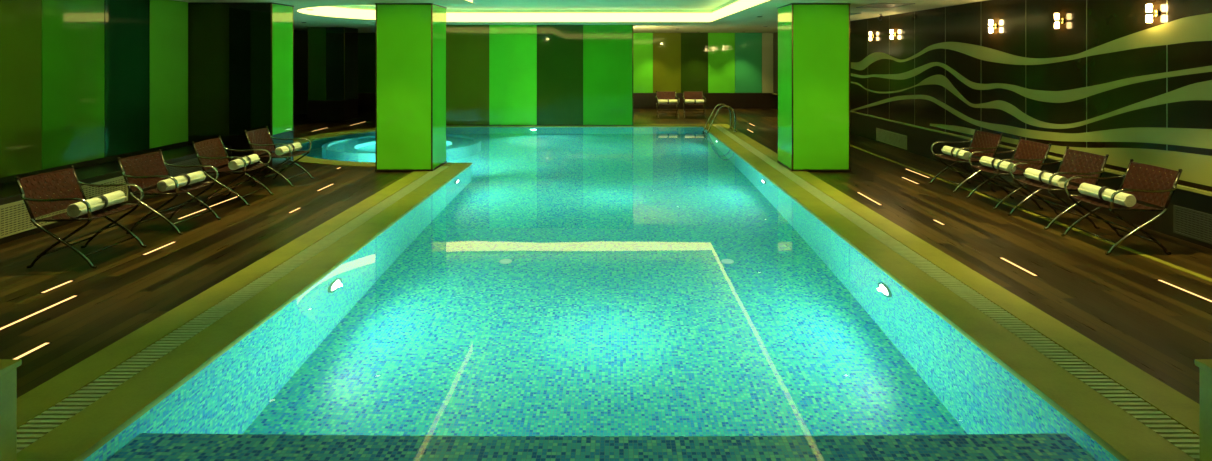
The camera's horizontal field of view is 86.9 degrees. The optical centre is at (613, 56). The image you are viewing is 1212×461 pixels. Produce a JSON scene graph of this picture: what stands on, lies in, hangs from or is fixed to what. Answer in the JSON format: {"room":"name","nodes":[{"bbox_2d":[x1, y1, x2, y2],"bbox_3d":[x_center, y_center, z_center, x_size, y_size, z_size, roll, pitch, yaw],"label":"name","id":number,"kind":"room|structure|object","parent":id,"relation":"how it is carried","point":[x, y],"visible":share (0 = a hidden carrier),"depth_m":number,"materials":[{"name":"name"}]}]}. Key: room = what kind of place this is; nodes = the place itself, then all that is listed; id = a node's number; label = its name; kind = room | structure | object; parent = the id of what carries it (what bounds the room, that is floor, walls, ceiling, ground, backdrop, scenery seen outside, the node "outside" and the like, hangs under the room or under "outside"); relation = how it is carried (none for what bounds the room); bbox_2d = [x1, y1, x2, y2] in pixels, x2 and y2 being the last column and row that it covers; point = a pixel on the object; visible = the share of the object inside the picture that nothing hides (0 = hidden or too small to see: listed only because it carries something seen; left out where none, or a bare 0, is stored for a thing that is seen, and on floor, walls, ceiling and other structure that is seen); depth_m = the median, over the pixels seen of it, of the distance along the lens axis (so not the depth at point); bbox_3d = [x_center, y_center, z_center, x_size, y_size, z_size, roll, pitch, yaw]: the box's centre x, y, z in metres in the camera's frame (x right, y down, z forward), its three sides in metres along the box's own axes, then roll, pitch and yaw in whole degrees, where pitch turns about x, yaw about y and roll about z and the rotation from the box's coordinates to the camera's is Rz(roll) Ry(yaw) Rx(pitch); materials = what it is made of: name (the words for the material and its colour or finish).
{"room":"indoor swimming pool","nodes":[
{"label":"indoor swimming pool","id":0,"kind":"room"},
{"bbox_2d":[0,0,187,184],"bbox_3d":[-7.000,0.505,3.690,0.180,2.790,13.380,0,0,0],"label":"wall","id":1,"kind":"structure","parent":0,"point":[8,179],"depth_m":8.51,"materials":[{"name":"paint"}]},
{"bbox_2d":[0,200,36,237],"bbox_3d":[-6.194,1.663,6.656,0.012,0.333,0.402,0,0,0],"label":"air vent","id":2,"kind":"object","parent":1,"relation":"attached to","point":[13,204],"depth_m":6.61,"materials":[{"name":"metal"}]},
{"bbox_2d":[0,0,41,177],"bbox_3d":[-6.897,0.237,7.230,0.015,2.245,0.952,0,0,0],"label":"wall panel","id":3,"kind":"object","parent":1,"relation":"attached to","point":[20,20],"visible":1,"depth_m":7.43,"materials":[{"name":"green glass"}]},
{"bbox_2d":[35,209,66,225],"bbox_3d":[-6.194,1.772,7.040,0.012,0.115,0.388,0,0,0],"label":"air vent","id":4,"kind":"object","parent":1,"relation":"attached to","point":[44,216],"depth_m":7.02,"materials":[{"name":"metal"}]},
{"bbox_2d":[42,0,103,169],"bbox_3d":[-6.897,0.237,8.185,0.015,2.245,0.942,0,0,0],"label":"wall panel","id":5,"kind":"object","parent":1,"relation":"attached to","point":[72,30],"visible":1,"depth_m":8.14,"materials":[{"name":"green glass"}]},
{"bbox_2d":[81,176,127,203],"bbox_3d":[-6.194,1.663,7.789,0.012,0.332,0.703,0,0,0],"label":"air vent","id":6,"kind":"object","parent":1,"relation":"attached to","point":[121,177],"depth_m":7.81,"materials":[{"name":"metal"}]},
{"bbox_2d":[0,145,230,244],"bbox_3d":[-6.545,1.665,3.690,0.690,0.470,13.380,0,0,0],"label":"baseboard","id":7,"kind":"structure","parent":1,"relation":"attached to","point":[9,192],"depth_m":7.90,"materials":[{"name":"brown wood"}]},
{"bbox_2d":[104,0,149,156],"bbox_3d":[-6.897,0.237,9.080,0.015,2.245,0.832,0,0,0],"label":"wall panel","id":8,"kind":"object","parent":1,"relation":"attached to","point":[126,22],"visible":1,"depth_m":9.05,"materials":[{"name":"green glass"}]},
{"bbox_2d":[150,0,187,147],"bbox_3d":[-6.897,0.237,9.930,0.015,2.245,0.852,0,0,0],"label":"wall panel","id":9,"kind":"object","parent":1,"relation":"attached to","point":[168,18],"visible":1,"depth_m":9.90,"materials":[{"name":"green glass"}]},
{"bbox_2d":[161,158,213,179],"bbox_3d":[-6.194,1.665,9.325,0.012,0.330,1.150,0,0,0],"label":"air vent","id":10,"kind":"object","parent":1,"relation":"attached to","point":[194,159],"visible":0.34,"depth_m":9.29,"materials":[{"name":"metal"}]},
{"bbox_2d":[293,30,307,114],"bbox_3d":[-10.525,0.505,10.400,0.150,2.790,26.800,0,0,0],"label":"wall","id":11,"kind":"structure","parent":0,"point":[300,37],"depth_m":21.33,"materials":[{"name":"paint"}]},
{"bbox_2d":[470,125,631,125],"bbox_3d":[-2.105,0.505,17.975,5.230,2.790,0.550,0,0,0],"label":"wall","id":12,"kind":"structure","parent":0,"point":[470,125],"depth_m":17.70,"materials":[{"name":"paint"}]},
{"bbox_2d":[446,25,488,124],"bbox_3d":[-4.085,0.497,17.688,1.262,2.765,0.015,0,0,0],"label":"wall panel","id":13,"kind":"object","parent":12,"relation":"attached to","point":[467,46],"visible":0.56,"depth_m":17.68,"materials":[{"name":"green glass"}]},
{"bbox_2d":[489,25,536,124],"bbox_3d":[-2.790,0.497,17.688,1.312,2.765,0.015,0,0,0],"label":"wall panel","id":14,"kind":"object","parent":12,"relation":"attached to","point":[512,48],"visible":1,"depth_m":17.68,"materials":[{"name":"green glass"}]},
{"bbox_2d":[537,25,582,124],"bbox_3d":[-1.493,0.497,17.688,1.266,2.765,0.015,0,0,0],"label":"wall panel","id":15,"kind":"object","parent":12,"relation":"attached to","point":[559,47],"visible":1,"depth_m":17.68,"materials":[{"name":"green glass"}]},
{"bbox_2d":[583,25,631,124],"bbox_3d":[-0.173,0.497,17.688,1.358,2.765,0.015,0,0,0],"label":"wall panel","id":16,"kind":"object","parent":12,"relation":"attached to","point":[607,49],"visible":1,"depth_m":17.68,"materials":[{"name":"green paint"}]},
{"bbox_2d":[632,25,632,125],"bbox_3d":[0.522,0.507,17.962,0.025,2.785,0.575,0,0,0],"label":"trim","id":17,"kind":"structure","parent":12,"relation":"attached to","point":[632,25],"depth_m":17.68,"materials":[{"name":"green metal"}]},
{"bbox_2d":[175,0,986,32],"bbox_3d":[-2.250,-1.055,10.400,16.700,0.330,26.800,0,0,0],"label":"ceiling","id":18,"kind":"structure","parent":0,"point":[746,20],"depth_m":15.16,"materials":[{"name":"paint"}]},
{"bbox_2d":[297,0,768,21],"bbox_3d":[-1.980,-1.017,10.200,9.010,0.226,12.510,0,0,0],"label":"light strip","id":19,"kind":"object","parent":18,"relation":"attached to","point":[740,5],"visible":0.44,"depth_m":16.44,"materials":[{"name":"white plastic"}]},
{"bbox_2d":[856,3,914,7],"bbox_3d":[4.650,-0.884,11.000,0.660,0.012,0.840,0,0,0],"label":"ceiling vent","id":20,"kind":"object","parent":18,"relation":"in","point":[875,5],"visible":1,"depth_m":10.97,"materials":[{"name":"metal"}]},
{"bbox_2d":[0,109,1211,403],"bbox_3d":[-2.250,1.900,10.400,16.700,0.001,26.800,0,0,0],"label":"floor","id":21,"kind":"structure","parent":0,"point":[1116,300],"depth_m":6.16,"materials":[{"name":"brown wood"}]},
{"bbox_2d":[13,342,51,358],"bbox_3d":[-3.760,1.903,4.115,0.044,0.013,0.284,0,0,0],"label":"floor light","id":22,"kind":"object","parent":21,"relation":"in","point":[45,343],"visible":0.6,"depth_m":4.14,"materials":[{"name":"glass"}]},
{"bbox_2d":[0,295,78,330],"bbox_3d":[-4.280,1.903,4.695,0.044,0.013,0.804,0,0,0],"label":"floor light","id":23,"kind":"object","parent":21,"relation":"in","point":[73,296],"visible":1,"depth_m":4.75,"materials":[{"name":"glass"}]},
{"bbox_2d":[40,280,74,292],"bbox_3d":[-4.600,1.903,5.290,0.044,0.013,0.294,0,0,0],"label":"floor light","id":24,"kind":"object","parent":21,"relation":"in","point":[69,281],"visible":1,"depth_m":5.29,"materials":[{"name":"glass"}]},
{"bbox_2d":[15,165,146,268],"bbox_3d":[-5.025,1.487,6.059,0.735,0.827,0.691,0,0,-1],"label":"armchair","id":25,"kind":"object","parent":21,"relation":"on","point":[57,181],"visible":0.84,"depth_m":6.01,"materials":[{"name":"leather"}]},
{"bbox_2d":[67,191,126,216],"bbox_3d":[-4.890,1.381,6.062,0.147,0.147,0.590,0,0,-3],"label":"rolled towel","id":26,"kind":"object","parent":25,"relation":"on","point":[77,209],"visible":0.98,"depth_m":6.00,"materials":[{"name":"fabric"}]},
{"bbox_2d":[142,242,175,254],"bbox_3d":[-4.510,1.903,6.355,0.044,0.013,0.444,0,0,0],"label":"floor light","id":27,"kind":"object","parent":21,"relation":"in","point":[168,244],"visible":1,"depth_m":6.34,"materials":[{"name":"glass"}]},
{"bbox_2d":[117,149,220,234],"bbox_3d":[-4.965,1.487,7.162,0.735,0.827,0.691,0,0,2],"label":"armchair","id":28,"kind":"object","parent":21,"relation":"on","point":[133,165],"visible":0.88,"depth_m":7.12,"materials":[{"name":"leather"}]},
{"bbox_2d":[157,171,205,191],"bbox_3d":[-4.830,1.381,7.158,0.147,0.147,0.590,0,0,3],"label":"rolled towel","id":29,"kind":"object","parent":28,"relation":"on","point":[183,180],"visible":0.98,"depth_m":7.10,"materials":[{"name":"fabric"}]},
{"bbox_2d":[178,209,205,218],"bbox_3d":[-5.100,1.903,7.750,0.044,0.013,0.514,0,0,0],"label":"floor light","id":30,"kind":"object","parent":21,"relation":"in","point":[202,209],"visible":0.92,"depth_m":7.74,"materials":[{"name":"glass"}]},
{"bbox_2d":[209,196,237,206],"bbox_3d":[-5.120,1.903,8.380,0.044,0.013,0.654,0,0,0],"label":"floor light","id":31,"kind":"object","parent":21,"relation":"in","point":[236,196],"visible":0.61,"depth_m":8.40,"materials":[{"name":"glass"}]},
{"bbox_2d":[191,136,273,205],"bbox_3d":[-5.025,1.487,8.457,0.735,0.827,0.691,0,0,-3],"label":"armchair","id":32,"kind":"object","parent":21,"relation":"on","point":[202,149],"visible":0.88,"depth_m":8.42,"materials":[{"name":"leather"}]},
{"bbox_2d":[228,154,259,169],"bbox_3d":[-4.890,1.381,8.464,0.147,0.147,0.590,0,0,-5],"label":"rolled towel","id":33,"kind":"object","parent":32,"relation":"on","point":[238,163],"visible":0.92,"depth_m":8.32,"materials":[{"name":"fabric"}]},
{"bbox_2d":[188,2,293,173],"bbox_3d":[-6.255,0.507,10.750,1.402,2.786,0.712,0,0,0],"label":"pier","id":34,"kind":"object","parent":21,"relation":"on","point":[240,54],"visible":0.92,"depth_m":10.40,"materials":[{"name":"paint"}]},
{"bbox_2d":[244,126,313,186],"bbox_3d":[-5.045,1.487,9.659,0.735,0.827,0.691,0,0,-1],"label":"armchair","id":35,"kind":"object","parent":21,"relation":"on","point":[263,144],"visible":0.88,"depth_m":9.64,"materials":[{"name":"leather"}]},
{"bbox_2d":[275,142,301,155],"bbox_3d":[-4.910,1.381,9.662,0.147,0.147,0.590,0,0,-1],"label":"rolled towel","id":36,"kind":"object","parent":35,"relation":"on","point":[279,151],"visible":0.96,"depth_m":9.52,"materials":[{"name":"fabric"}]},
{"bbox_2d":[307,27,357,120],"bbox_3d":[-8.550,0.507,19.500,1.112,2.786,1.012,0,0,0],"label":"wall panel","id":37,"kind":"object","parent":21,"relation":"on","point":[332,51],"visible":1,"depth_m":19.00,"materials":[{"name":"paint"}]},
{"bbox_2d":[375,3,446,170],"bbox_3d":[-3.470,0.499,11.010,0.952,2.771,0.892,0,0,0],"label":"column","id":38,"kind":"structure","parent":21,"relation":"on","point":[410,37],"depth_m":10.57,"materials":[{"name":"paint"}]},
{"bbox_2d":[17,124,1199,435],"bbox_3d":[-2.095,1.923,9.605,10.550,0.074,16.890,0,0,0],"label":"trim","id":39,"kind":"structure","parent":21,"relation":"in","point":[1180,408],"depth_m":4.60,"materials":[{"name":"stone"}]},
{"bbox_2d":[0,359,21,460],"bbox_3d":[-3.027,1.645,2.558,0.545,0.480,0.845,0,0,0],"label":"stone post","id":40,"kind":"object","parent":39,"relation":"on","point":[8,367],"visible":1,"depth_m":2.92,"materials":[{"name":"beige stone"}]},
{"bbox_2d":[1195,359,1211,460],"bbox_3d":[2.940,1.645,2.558,0.480,0.480,0.845,0,0,0],"label":"stone post","id":41,"kind":"object","parent":39,"relation":"on","point":[1205,365],"visible":1,"depth_m":2.93,"materials":[{"name":"stone"}]},
{"bbox_2d":[656,91,679,118],"bbox_3d":[1.668,1.487,20.055,0.691,0.827,0.735,0,0,-2],"label":"armchair","id":42,"kind":"object","parent":21,"relation":"on","point":[662,94],"visible":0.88,"depth_m":20.33,"materials":[{"name":"leather"}]},
{"bbox_2d":[658,99,676,103],"bbox_3d":[1.673,1.381,19.920,0.590,0.147,0.147,0,0,-2],"label":"rolled towel","id":43,"kind":"object","parent":42,"relation":"on","point":[667,101],"visible":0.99,"depth_m":19.87,"materials":[{"name":"fabric"}]},
{"bbox_2d":[683,91,705,118],"bbox_3d":[2.512,1.487,20.055,0.691,0.827,0.735,0,0,2],"label":"armchair","id":44,"kind":"object","parent":21,"relation":"on","point":[698,95],"visible":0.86,"depth_m":20.33,"materials":[{"name":"leather"}]},
{"bbox_2d":[685,99,703,103],"bbox_3d":[2.508,1.381,19.920,0.590,0.147,0.147,0,0,2],"label":"rolled towel","id":45,"kind":"object","parent":44,"relation":"on","point":[694,101],"visible":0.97,"depth_m":19.87,"materials":[{"name":"fabric"}]},
{"bbox_2d":[777,3,850,170],"bbox_3d":[3.420,0.499,11.035,0.972,2.771,0.942,0,0,0],"label":"column","id":46,"kind":"structure","parent":21,"relation":"on","point":[814,38],"depth_m":10.57,"materials":[{"name":"paint"}]},
{"bbox_2d":[856,192,881,204],"bbox_3d":[3.420,1.903,8.585,0.044,0.013,0.784,0,0,0],"label":"floor light","id":47,"kind":"object","parent":21,"relation":"in","point":[872,200],"visible":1,"depth_m":8.58,"materials":[{"name":"glass"}]},
{"bbox_2d":[929,129,1002,192],"bbox_3d":[5.095,1.487,9.282,0.735,0.827,0.691,0,0,-2],"label":"armchair","id":48,"kind":"object","parent":21,"relation":"on","point":[982,140],"visible":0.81,"depth_m":9.29,"materials":[{"name":"leather"}]},
{"bbox_2d":[941,146,970,159],"bbox_3d":[4.960,1.381,9.278,0.147,0.147,0.590,0,0,0],"label":"rolled towel","id":49,"kind":"object","parent":48,"relation":"on","point":[963,154],"visible":0.92,"depth_m":9.22,"materials":[{"name":"fabric"}]},
{"bbox_2d":[966,137,1051,209],"bbox_3d":[5.095,1.487,8.279,0.735,0.827,0.691,0,0,1],"label":"armchair","id":50,"kind":"object","parent":21,"relation":"on","point":[1043,151],"visible":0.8,"depth_m":8.27,"materials":[{"name":"wicker"}]},
{"bbox_2d":[979,156,1015,172],"bbox_3d":[4.960,1.381,8.282,0.147,0.147,0.590,0,0,-1],"label":"rolled towel","id":51,"kind":"object","parent":50,"relation":"on","point":[987,161],"visible":0.84,"depth_m":8.24,"materials":[{"name":"fabric"}]},
{"bbox_2d":[998,257,1037,275],"bbox_3d":[3.660,1.903,5.800,0.044,0.013,0.514,0,0,0],"label":"floor light","id":52,"kind":"object","parent":21,"relation":"in","point":[1002,258],"visible":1,"depth_m":5.80,"materials":[{"name":"glass"}]},
{"bbox_2d":[850,145,1211,281],"bbox_3d":[5.075,1.907,8.500,0.070,0.026,13.000,0,0,0],"label":"trim","id":53,"kind":"structure","parent":21,"relation":"in","point":[965,188],"depth_m":6.99,"materials":[{"name":"stone"}]},
{"bbox_2d":[1008,147,1108,229],"bbox_3d":[5.095,1.487,7.361,0.735,0.827,0.691,0,0,-1],"label":"armchair","id":54,"kind":"object","parent":21,"relation":"on","point":[1089,162],"visible":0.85,"depth_m":7.35,"materials":[{"name":"wicker"}]},
{"bbox_2d":[1024,168,1067,187],"bbox_3d":[4.960,1.381,7.358,0.147,0.147,0.590,0,0,0],"label":"rolled towel","id":55,"kind":"object","parent":54,"relation":"on","point":[1042,176],"visible":0.93,"depth_m":7.32,"materials":[{"name":"fabric"}]},
{"bbox_2d":[1061,159,1182,254],"bbox_3d":[5.095,1.487,6.448,0.735,0.827,0.691,0,0,2],"label":"armchair","id":56,"kind":"object","parent":21,"relation":"on","point":[1128,181],"visible":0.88,"depth_m":6.39,"materials":[{"name":"leather"}]},
{"bbox_2d":[1078,183,1135,206],"bbox_3d":[4.960,1.381,6.452,0.147,0.147,0.590,0,0,-2],"label":"rolled towel","id":57,"kind":"object","parent":56,"relation":"on","point":[1102,193],"visible":0.99,"depth_m":6.40,"materials":[{"name":"fabric"}]},
{"bbox_2d":[1156,279,1211,302],"bbox_3d":[4.640,1.903,5.025,0.044,0.013,0.864,0,0,0],"label":"floor light","id":58,"kind":"object","parent":21,"relation":"in","point":[1160,280],"visible":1,"depth_m":5.20,"materials":[{"name":"glass"}]},
{"bbox_3d":[-2.255,2.650,9.750,9.390,1.500,15.700,0,0,0],"label":"basin","id":59,"kind":"object","parent":21,"relation":"in","visible":0},
{"bbox_2d":[79,127,1123,460],"bbox_3d":[-2.255,1.920,9.750,9.394,0.001,15.704,0,0,0],"label":"pool water","id":60,"kind":"object","parent":59,"relation":"in","point":[570,293],"visible":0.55,"depth_m":4.29,"materials":[{"name":"teal liquid"}]},
{"bbox_2d":[17,125,1195,460],"bbox_3d":[-2.255,1.923,9.750,9.950,0.074,16.260,0,0,0],"label":"pool coping","id":61,"kind":"object","parent":59,"relation":"on","point":[1123,434],"visible":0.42,"depth_m":4.20,"materials":[{"name":"stone"}]},
{"bbox_2d":[17,166,448,452],"bbox_3d":[-2.940,1.908,6.300,0.188,0.040,9.600,0,0,0],"label":"grate","id":62,"kind":"object","parent":61,"relation":"in","point":[27,434],"visible":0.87,"depth_m":4.27,"materials":[{"name":"plastic"}]},
{"bbox_2d":[704,104,736,132],"bbox_3d":[2.705,2.084,16.450,0.810,1.732,0.698,0,0,0],"label":"pool ladder","id":63,"kind":"object","parent":61,"relation":"on","point":[725,105],"visible":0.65,"depth_m":16.15,"materials":[{"name":"metal"}]},
{"bbox_2d":[713,125,1199,460],"bbox_3d":[2.820,1.908,9.660,0.188,0.040,16.320,0,0,0],"label":"grate","id":64,"kind":"object","parent":61,"relation":"in","point":[1184,439],"visible":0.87,"depth_m":4.31,"materials":[{"name":"plastic"}]},
{"bbox_2d":[773,33,773,92],"bbox_3d":[-2.250,0.505,23.665,16.700,2.790,0.270,0,0,0],"label":"wall","id":65,"kind":"structure","parent":0,"point":[773,33],"depth_m":23.53,"materials":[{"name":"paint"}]},
{"bbox_2d":[358,33,375,92],"bbox_3d":[-9.290,0.217,23.508,1.240,2.205,0.015,0,0,0],"label":"wall panel","id":66,"kind":"object","parent":65,"relation":"attached to","point":[366,42],"visible":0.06,"depth_m":23.50,"materials":[{"name":"brown wood"}]},
{"bbox_2d":[358,93,774,108],"bbox_3d":[-2.270,1.610,23.495,16.360,0.580,0.070,0,0,0],"label":"baseboard","id":67,"kind":"structure","parent":65,"relation":"attached to","point":[365,100],"depth_m":23.46,"materials":[{"name":"brown wood"}]},
{"bbox_2d":[633,33,652,92],"bbox_3d":[1.065,0.217,23.508,0.726,2.205,0.015,0,0,0],"label":"wall panel","id":68,"kind":"object","parent":65,"relation":"attached to","point":[642,42],"visible":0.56,"depth_m":23.50,"materials":[{"name":"green glass"}]},
{"bbox_2d":[653,33,680,92],"bbox_3d":[1.946,0.217,23.508,1.020,2.205,0.015,0,0,0],"label":"wall panel","id":69,"kind":"object","parent":65,"relation":"attached to","point":[666,46],"visible":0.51,"depth_m":23.50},
{"bbox_2d":[681,33,707,92],"bbox_3d":[2.956,0.217,23.508,0.983,2.205,0.015,0,0,0],"label":"wall panel","id":70,"kind":"object","parent":65,"relation":"attached to","point":[694,46],"visible":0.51,"depth_m":23.50,"materials":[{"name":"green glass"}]},
{"bbox_2d":[708,33,734,92],"bbox_3d":[3.947,0.217,23.508,0.983,2.205,0.015,0,0,0],"label":"wall panel","id":71,"kind":"object","parent":65,"relation":"attached to","point":[721,46],"visible":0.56,"depth_m":23.50,"materials":[{"name":"green glass"}]},
{"bbox_2d":[735,33,761,92],"bbox_3d":[4.939,0.217,23.508,0.983,2.205,0.015,0,0,0],"label":"wall panel","id":72,"kind":"object","parent":65,"relation":"attached to","point":[748,46],"visible":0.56,"depth_m":23.50,"materials":[{"name":"green glass"}]},
{"bbox_2d":[762,33,772,92],"bbox_3d":[5.646,0.217,23.508,0.414,2.205,0.015,0,0,0],"label":"wall panel","id":73,"kind":"object","parent":65,"relation":"attached to","point":[767,38],"visible":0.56,"depth_m":23.50,"materials":[{"name":"beige glass"}]},
{"bbox_2d":[876,128,906,149],"bbox_3d":[5.904,1.730,13.650,0.012,0.280,1.500,0,0,0],"label":"air vent","id":74,"kind":"object","parent":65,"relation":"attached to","point":[889,138],"visible":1,"depth_m":13.66,"materials":[{"name":"metal"}]},
{"bbox_2d":[775,95,1211,248],"bbox_3d":[6.005,1.610,10.250,0.190,0.580,26.500,0,0,0],"label":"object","id":75,"kind":"structure","parent":65,"relation":"attached to","point":[919,141],"depth_m":8.64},
{"bbox_2d":[967,155,1024,184],"bbox_3d":[5.904,1.730,9.950,0.012,0.280,1.500,0,0,0],"label":"air vent","id":76,"kind":"object","parent":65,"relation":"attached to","point":[973,163],"visible":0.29,"depth_m":9.80,"materials":[{"name":"metal"}]},
{"bbox_2d":[1173,205,1211,243],"bbox_3d":[5.904,1.705,5.675,0.012,0.290,2.150,0,0,0],"label":"air vent","id":77,"kind":"object","parent":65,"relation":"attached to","point":[1175,207],"visible":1,"depth_m":6.53,"materials":[{"name":"metal"}]},
{"bbox_3d":[5.985,0.215,10.400,0.230,2.210,26.800,0,0,0],"label":"wall","id":78,"kind":"structure","parent":0,"visible":0},
{"bbox_2d":[772,93,1211,195],"bbox_3d":[5.855,1.337,12.730,0.110,0.035,21.460,0,0,0],"label":"trim","id":79,"kind":"structure","parent":78,"relation":"attached to","point":[1195,190],"depth_m":9.43,"materials":[{"name":"brown wood"}]},
{"bbox_2d":[774,0,1211,191],"bbox_3d":[5.857,0.252,12.850,0.022,2.273,21.094,0,0,0],"label":"mural","id":80,"kind":"object","parent":78,"relation":"attached to","point":[1115,83],"visible":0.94,"depth_m":8.42,"materials":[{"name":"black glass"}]},
{"bbox_2d":[869,32,874,39],"bbox_3d":[5.793,-0.470,14.400,0.103,0.196,0.090,0,0,0],"label":"wall sconce","id":81,"kind":"object","parent":80,"relation":"attached to","point":[870,33],"visible":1,"depth_m":14.38,"materials":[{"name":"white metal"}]},
{"bbox_2d":[890,30,895,38],"bbox_3d":[5.793,-0.470,13.300,0.103,0.196,0.090,0,0,0],"label":"wall sconce","id":82,"kind":"object","parent":80,"relation":"attached to","point":[891,31],"visible":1,"depth_m":13.28,"materials":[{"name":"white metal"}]},
{"bbox_2d":[989,20,996,32],"bbox_3d":[5.793,-0.470,9.800,0.103,0.196,0.090,0,0,0],"label":"wall sconce","id":83,"kind":"object","parent":80,"relation":"attached to","point":[991,24],"visible":1,"depth_m":9.78,"materials":[{"name":"white glass"}]},
{"bbox_2d":[1054,13,1064,28],"bbox_3d":[5.793,-0.470,8.340,0.103,0.196,0.090,0,0,0],"label":"wall sconce","id":84,"kind":"object","parent":80,"relation":"attached to","point":[1057,20],"visible":1,"depth_m":8.32,"materials":[{"name":"white glass"}]},
{"bbox_2d":[1146,4,1159,22],"bbox_3d":[5.793,-0.470,6.900,0.103,0.196,0.090,0,0,0],"label":"wall sconce","id":85,"kind":"object","parent":80,"relation":"attached to","point":[1150,13],"visible":1,"depth_m":6.88,"materials":[{"name":"white glass"}]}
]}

